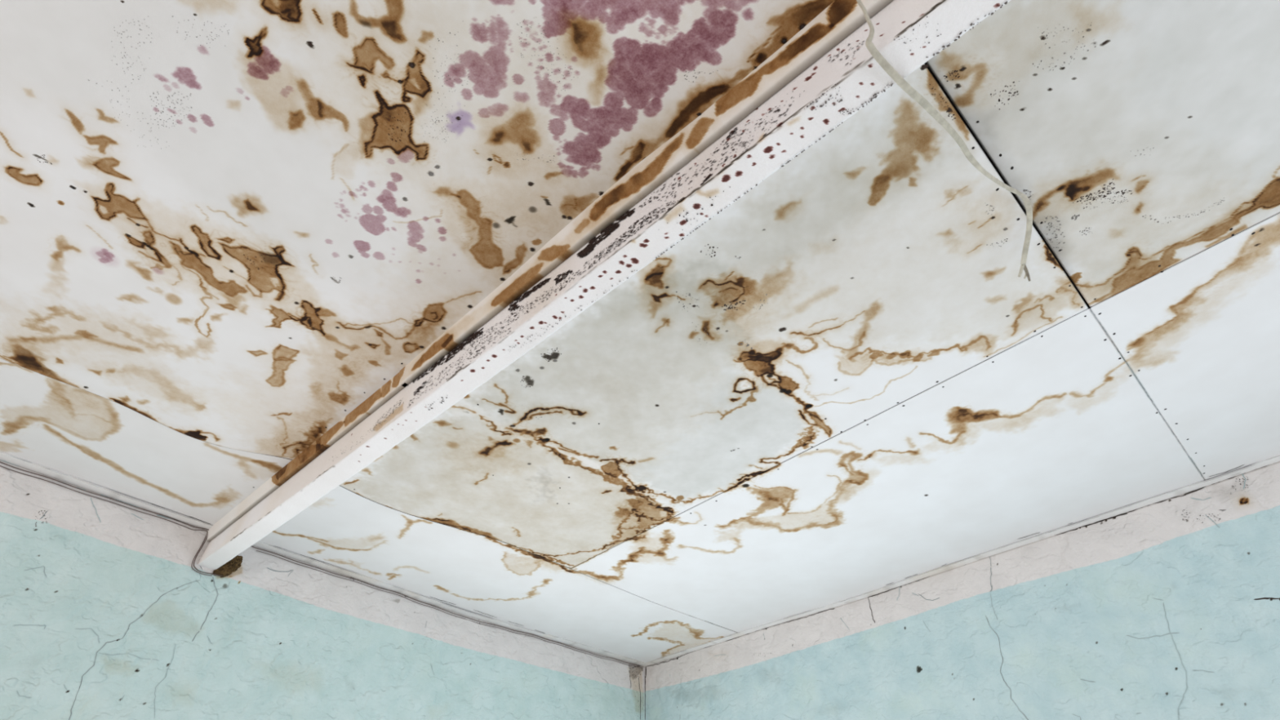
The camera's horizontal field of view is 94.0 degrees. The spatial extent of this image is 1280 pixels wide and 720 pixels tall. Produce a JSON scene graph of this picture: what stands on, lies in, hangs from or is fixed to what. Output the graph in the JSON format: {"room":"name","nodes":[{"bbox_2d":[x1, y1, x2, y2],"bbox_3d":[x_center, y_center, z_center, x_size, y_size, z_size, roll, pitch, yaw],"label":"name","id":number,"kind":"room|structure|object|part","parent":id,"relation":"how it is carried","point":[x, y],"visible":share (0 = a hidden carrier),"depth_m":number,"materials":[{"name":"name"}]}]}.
{"room":"abandoned room","nodes":[
{"label":"abandoned room","id":0,"kind":"room"},
{"bbox_2d":[0,459,644,719],"bbox_3d":[-1.304,1.977,1.935,0.083,2.610,3.740,-34,-53,31],"label":"wall","id":1,"kind":"structure","parent":0,"point":[105,614],"depth_m":2.35,"materials":[{"name":"teal paint"}]},
{"bbox_2d":[0,461,642,668],"bbox_3d":[-1.310,1.095,2.757,0.085,0.174,3.671,-35,-54,31],"label":"cable","id":2,"kind":"object","parent":1,"relation":"attached to","point":[206,535],"visible":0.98,"depth_m":2.56,"materials":[{"name":"white plastic"}]},
{"bbox_2d":[0,451,651,666],"bbox_3d":[-1.289,1.028,2.811,3.715,0.008,0.135,35,-53,-31],"label":"trim","id":3,"kind":"structure","parent":1,"relation":"attached to","point":[23,463],"depth_m":2.65,"materials":[{"name":"paint"}]},
{"bbox_2d":[0,0,1279,662],"bbox_3d":[-0.032,0.145,1.942,4.000,0.087,4.000,33,-53,-30],"label":"ceiling","id":4,"kind":"structure","parent":0,"point":[226,226],"depth_m":1.54,"materials":[{"name":"stained paint"}]},
{"bbox_3d":[-1.942,0.249,2.020,1.251,0.025,0.792,33,-53,-30],"label":"panel","id":5,"kind":"part","parent":4,"relation":"part of","materials":[{"name":"paint"}]},
{"bbox_3d":[-0.782,-0.490,1.240,1.450,0.026,2.563,33,-53,-30],"label":"panel","id":6,"kind":"part","parent":4,"relation":"part of","materials":[{"name":"paint"}]},
{"bbox_3d":[-0.612,1.159,2.967,2.531,0.026,0.853,33,-53,-30],"label":"panel","id":7,"kind":"part","parent":4,"relation":"part of","materials":[{"name":"paint"}]},
{"bbox_2d":[197,0,1010,570],"bbox_3d":[-0.406,-0.059,1.561,3.766,0.172,0.125,-32,-52,29],"label":"ceiling beam","id":8,"kind":"structure","parent":4,"relation":"attached to","point":[826,73],"depth_m":1.27,"materials":[{"name":"paint"}]},
{"bbox_2d":[213,555,242,577],"bbox_3d":[-1.701,0.850,2.465,0.086,0.102,0.069,33,-53,-30],"label":"nest","id":9,"kind":"object","parent":8,"relation":"attached to","point":[225,570],"visible":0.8,"depth_m":2.44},
{"bbox_2d":[856,0,1032,281],"bbox_3d":[0.665,-0.389,1.194,0.878,0.158,0.106,33,-53,-30],"label":"loose cable","id":10,"kind":"object","parent":8,"relation":"hanging from","point":[889,69],"visible":1,"depth_m":1.11,"materials":[{"name":"white plastic"}]},
{"bbox_3d":[-0.019,0.133,1.889,1.207,0.030,2.261,33,-53,-30],"label":"panel","id":11,"kind":"part","parent":4,"relation":"part of","materials":[{"name":"paint"}]},
{"bbox_3d":[0.903,0.716,2.500,1.291,0.025,2.215,33,-53,-30],"label":"panel","id":12,"kind":"part","parent":4,"relation":"part of","materials":[{"name":"paint"}]},
{"bbox_3d":[1.082,-0.580,1.144,1.032,0.025,0.742,33,-53,-30],"label":"panel","id":13,"kind":"part","parent":4,"relation":"part of","materials":[{"name":"paint"}]},
{"bbox_3d":[1.923,-0.024,1.722,1.289,0.025,0.745,33,-53,-30],"label":"panel","id":14,"kind":"part","parent":4,"relation":"part of","materials":[{"name":"paint"}]},
{"bbox_2d":[644,461,1279,719],"bbox_3d":[1.324,1.949,1.913,0.041,2.630,3.739,34,-53,-30],"label":"wall","id":15,"kind":"structure","parent":0,"point":[1169,609],"depth_m":2.34,"materials":[{"name":"teal paint"}]},
{"bbox_2d":[640,454,1279,666],"bbox_3d":[1.317,1.010,2.785,0.081,0.008,3.713,34,-53,-30],"label":"trim","id":16,"kind":"structure","parent":15,"relation":"attached to","point":[1275,459],"depth_m":2.59,"materials":[{"name":"paint"}]}
]}

